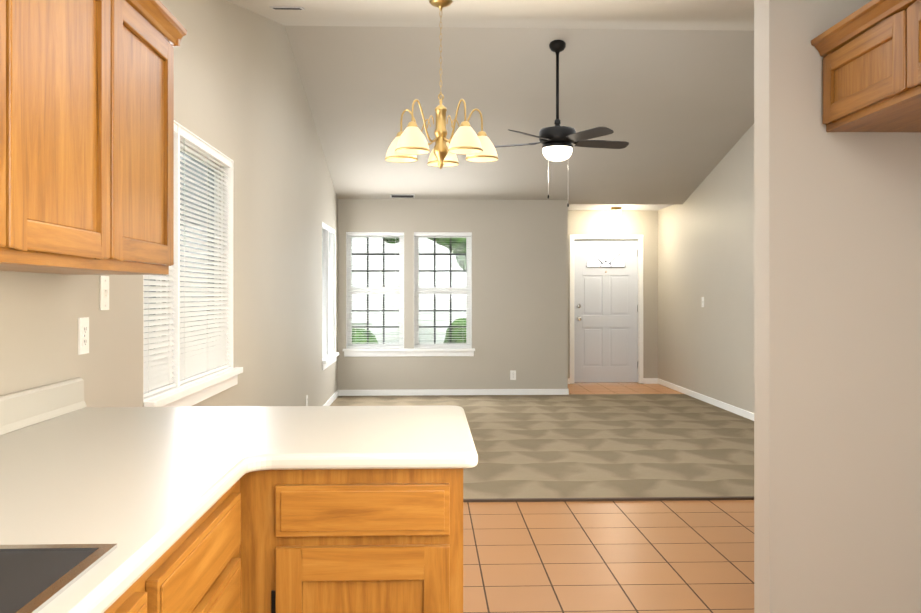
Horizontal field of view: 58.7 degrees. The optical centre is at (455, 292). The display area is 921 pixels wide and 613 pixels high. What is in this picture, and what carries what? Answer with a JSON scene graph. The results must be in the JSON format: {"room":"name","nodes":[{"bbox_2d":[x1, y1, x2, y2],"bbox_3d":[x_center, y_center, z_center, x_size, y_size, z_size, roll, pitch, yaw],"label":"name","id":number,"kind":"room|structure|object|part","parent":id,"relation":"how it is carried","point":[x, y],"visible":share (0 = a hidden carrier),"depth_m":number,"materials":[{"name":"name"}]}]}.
{"room":"kitchen","nodes":[
{"label":"kitchen","id":0,"kind":"room"},
{"bbox_2d":[0,0,337,406],"bbox_3d":[-1.323,-0.581,3.818,0.150,3.718,12.968,0,0,-2],"label":"wall","id":1,"kind":"structure","parent":0,"point":[240,100],"depth_m":5.00,"materials":[{"name":"paint"}]},
{"bbox_2d":[0,0,19,267],"bbox_3d":[-0.999,-0.447,1.296,0.320,0.775,0.510,0,0,-2],"label":"upper cabinet","id":2,"kind":"object","parent":1,"relation":"attached to","point":[9,9],"depth_m":1.57,"materials":[{"name":"brown wood"}]},
{"bbox_2d":[0,0,119,274],"bbox_3d":[-1.016,-0.447,1.806,0.320,0.775,0.510,0,0,-2],"label":"upper cabinet","id":3,"kind":"object","parent":1,"relation":"attached to","point":[86,137],"depth_m":1.85,"materials":[{"name":"brown wood"}]},
{"bbox_2d":[78,317,88,354],"bbox_3d":[-1.205,0.139,2.657,0.008,0.118,0.072,0,0,-2],"label":"electrical outlet","id":4,"kind":"object","parent":1,"relation":"attached to","point":[83,335],"visible":1,"depth_m":2.65,"materials":[{"name":"white plastic"}]},
{"bbox_2d":[99,276,108,309],"bbox_3d":[-1.206,0.000,2.828,0.016,0.118,0.072,0,0,-2],"label":"light switch","id":5,"kind":"object","parent":1,"relation":"attached to","point":[104,294],"visible":1,"depth_m":2.82,"materials":[{"name":"white plastic"}]},
{"bbox_2d":[120,0,179,274],"bbox_3d":[-1.033,-0.446,2.316,0.320,0.775,0.510,0,0,-2],"label":"upper cabinet","id":6,"kind":"object","parent":1,"relation":"attached to","point":[149,33],"depth_m":2.34,"materials":[{"name":"brown wood"}]},
{"bbox_2d":[143,120,242,406],"bbox_3d":[-1.296,-0.118,3.992,0.175,1.295,1.545,0,0,-2],"label":"dining window","id":7,"kind":"structure","parent":1,"relation":"in","point":[188,331],"depth_m":4.05,"materials":[{"name":"white plastic"}]},
{"bbox_2d":[322,222,338,369],"bbox_3d":[-1.471,0.029,9.282,0.175,1.576,1.272,0,0,-2],"label":"window","id":8,"kind":"structure","parent":1,"relation":"in","point":[329,355],"depth_m":9.27,"materials":[{"name":"white"}]},
{"bbox_2d":[323,390,338,405],"bbox_3d":[-1.327,1.236,6.390,0.017,0.088,7.522,0,0,-2],"label":"baseboard","id":9,"kind":"structure","parent":1,"relation":"attached to","point":[336,394],"depth_m":9.49,"materials":[{"name":"white wood"}]},
{"bbox_2d":[338,199,567,389],"bbox_3d":[-0.027,-0.091,10.273,2.868,2.750,0.150,0,0,-2],"label":"wall","id":10,"kind":"structure","parent":0,"point":[520,287],"depth_m":10.21,"materials":[{"name":"paint"}]},
{"bbox_2d":[346,232,403,348],"bbox_3d":[-0.995,-0.031,10.231,0.724,1.454,0.130,0,0,-2],"label":"window","id":11,"kind":"structure","parent":10,"relation":"in","point":[367,290],"depth_m":10.21,"materials":[{"name":"white"}]},
{"bbox_2d":[343,348,474,356],"bbox_3d":[-0.572,0.739,10.156,1.640,0.099,0.044,0,0,-2],"label":"sill","id":12,"kind":"structure","parent":10,"relation":"attached to","point":[403,352],"depth_m":10.16,"materials":[{"name":"white wood"}]},
{"bbox_2d":[414,232,471,347],"bbox_3d":[-0.155,-0.031,10.258,0.726,1.454,0.130,0,0,-2],"label":"window","id":13,"kind":"structure","parent":10,"relation":"in","point":[450,290],"depth_m":10.26,"materials":[{"name":"white"}]},
{"bbox_2d":[339,389,568,395],"bbox_3d":[-0.003,1.237,10.190,2.855,0.082,0.020,0,0,-2],"label":"baseboard","id":14,"kind":"structure","parent":10,"relation":"attached to","point":[398,391],"depth_m":10.18,"materials":[{"name":"white wood"}]},
{"bbox_2d":[510,370,515,379],"bbox_3d":[0.725,1.026,10.217,0.072,0.118,0.008,0,0,-2],"label":"electrical outlet","id":15,"kind":"object","parent":10,"relation":"attached to","point":[512,374],"visible":1,"depth_m":10.21,"materials":[{"name":"white plastic"}]},
{"bbox_2d":[226,0,753,30],"bbox_3d":[0.909,-1.690,4.643,4.665,1.038,3.634,0,0,-2],"label":"ceiling","id":16,"kind":"structure","parent":0,"point":[663,14],"depth_m":5.22,"materials":[{"name":"paint"}]},
{"bbox_2d":[269,6,304,9],"bbox_3d":[-1.006,-1.708,4.905,0.190,0.036,0.118,0,0,-2],"label":"ceiling air vent","id":17,"kind":"object","parent":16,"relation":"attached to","point":[285,8],"visible":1,"depth_m":4.88,"materials":[{"name":"metal"}]},
{"bbox_2d":[385,0,498,168],"bbox_3d":[-0.073,-1.135,4.473,0.630,0.921,0.618,0,0,-2],"label":"chandelier","id":18,"kind":"object","parent":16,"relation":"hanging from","point":[409,144],"visible":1,"depth_m":4.43,"materials":[{"name":"gold metal"}]},
{"bbox_3d":[-0.073,-0.800,4.473,0.624,0.125,0.612,0,0,-2],"label":"lamp shade","id":19,"kind":"part","parent":18,"relation":"part of","materials":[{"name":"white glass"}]},
{"bbox_2d":[285,26,753,210],"bbox_3d":[0.763,-1.667,9.045,4.665,1.074,5.176,0,0,-2],"label":"ceiling","id":20,"kind":"structure","parent":0,"point":[674,109],"depth_m":7.70,"materials":[{"name":"paint"}]},
{"bbox_2d":[390,194,414,197],"bbox_3d":[-0.646,-1.191,10.057,0.300,0.030,0.099,0,0,-2],"label":"ceiling vent","id":21,"kind":"object","parent":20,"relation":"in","point":[402,195],"visible":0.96,"depth_m":10.04,"materials":[{"name":"metal"}]},
{"bbox_2d":[494,40,628,206],"bbox_3d":[0.850,-1.375,6.706,1.192,1.361,1.172,0,0,-2],"label":"ceiling fan","id":22,"kind":"object","parent":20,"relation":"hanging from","point":[557,140],"visible":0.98,"depth_m":6.60,"materials":[{"name":"black metal"}]},
{"bbox_3d":[0.834,-1.128,6.671,0.244,0.104,0.244,0,0,-2],"label":"lamp shade","id":23,"kind":"part","parent":22,"relation":"part of","materials":[{"name":"white glass"}]},
{"bbox_2d":[611,207,621,216],"bbox_3d":[2.196,-1.097,11.152,0.156,0.135,0.156,0,0,-2],"label":"ceiling light","id":24,"kind":"object","parent":20,"relation":"attached to","point":[616,211],"visible":1,"depth_m":11.10,"materials":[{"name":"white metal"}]},
{"bbox_2d":[330,394,753,501],"bbox_3d":[0.807,1.324,7.700,4.665,0.116,5.346,0,0,-2],"label":"floor","id":25,"kind":"structure","parent":0,"point":[607,447],"depth_m":6.77,"materials":[{"name":"beige carpet"}]},
{"bbox_2d":[463,500,753,612],"bbox_3d":[1.024,1.325,1.150,4.665,0.100,7.784,0,0,-2],"label":"floor","id":26,"kind":"structure","parent":0,"point":[691,556],"depth_m":3.96,"materials":[{"name":"orange tile"}]},
{"bbox_2d":[0,377,477,612],"bbox_3d":[-0.518,0.652,0.495,1.231,1.244,4.275,0,0,-2],"label":"base cabinet","id":27,"kind":"object","parent":26,"relation":"on","point":[293,509],"visible":1,"depth_m":1.85,"materials":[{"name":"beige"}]},
{"bbox_2d":[568,210,657,383],"bbox_3d":[2.113,-0.089,11.602,1.797,2.750,0.150,0,0,-2],"label":"wall","id":28,"kind":"structure","parent":0,"point":[644,223],"depth_m":11.53,"materials":[{"name":"paint"}]},
{"bbox_2d":[574,240,637,382],"bbox_3d":[2.133,0.260,11.547,0.916,2.025,0.122,0,0,-2],"label":"entry door","id":29,"kind":"structure","parent":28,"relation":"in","point":[605,311],"depth_m":11.56,"materials":[{"name":"painted wood"},{"name":"glass"},{"name":"metal"}]},
{"bbox_2d":[570,234,642,383],"bbox_3d":[2.129,0.225,11.595,1.043,2.096,0.166,0,0,-2],"label":"door frame","id":30,"kind":"structure","parent":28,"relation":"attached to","point":[573,237],"depth_m":11.52,"materials":[{"name":"white wood"}]},
{"bbox_2d":[568,383,683,393],"bbox_3d":[2.133,1.329,10.987,1.797,0.113,1.378,0,0,-2],"label":"floor","id":31,"kind":"structure","parent":0,"point":[605,388],"depth_m":10.96,"materials":[{"name":"tile"}]},
{"bbox_2d":[658,124,753,412],"bbox_3d":[3.084,-0.578,7.165,0.150,3.718,8.786,0,0,-2],"label":"wall","id":32,"kind":"structure","parent":0,"point":[706,239],"depth_m":9.31,"materials":[{"name":"paint"}]},
{"bbox_2d":[656,378,753,420],"bbox_3d":[2.998,1.238,7.223,0.017,0.085,8.660,0,0,-2],"label":"baseboard","id":33,"kind":"structure","parent":32,"relation":"attached to","point":[691,393],"depth_m":9.40,"materials":[{"name":"white wood"}]},
{"bbox_2d":[754,0,920,612],"bbox_3d":[2.094,0.052,2.799,2.118,2.450,0.126,0,0,-2],"label":"wall","id":34,"kind":"structure","parent":0,"point":[837,372],"depth_m":2.71,"materials":[{"name":"paint"}]},
{"bbox_2d":[811,0,920,131],"bbox_3d":[1.525,-0.684,2.234,0.671,0.301,0.960,0,0,-2],"label":"upper cabinet","id":35,"kind":"object","parent":34,"relation":"attached to","point":[870,52],"visible":1,"depth_m":2.42,"materials":[{"name":"brown wood"}]},
{"label":"outside","id":36,"kind":"structure","parent":0,"visible":0},
{"bbox_3d":[-0.464,1.619,19.969,80.000,0.050,80.000,0,0,-2],"label":"ground","id":37,"kind":"structure","parent":36,"visible":0},
{"bbox_2d":[352,238,465,342],"bbox_3d":[-3.815,-2.853,22.982,12.300,8.900,8.600,0,0,-2],"label":"house","id":38,"kind":"structure","parent":37,"relation":"on","point":[427,265],"depth_m":19.16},
{"bbox_2d":[352,238,465,343],"bbox_3d":[-0.443,-0.266,14.478,3.089,3.713,2.216,0,0,-2],"label":"tree","id":39,"kind":"object","parent":37,"relation":"on","point":[457,242],"depth_m":13.76,"materials":[{"name":"green plant"}]}
]}

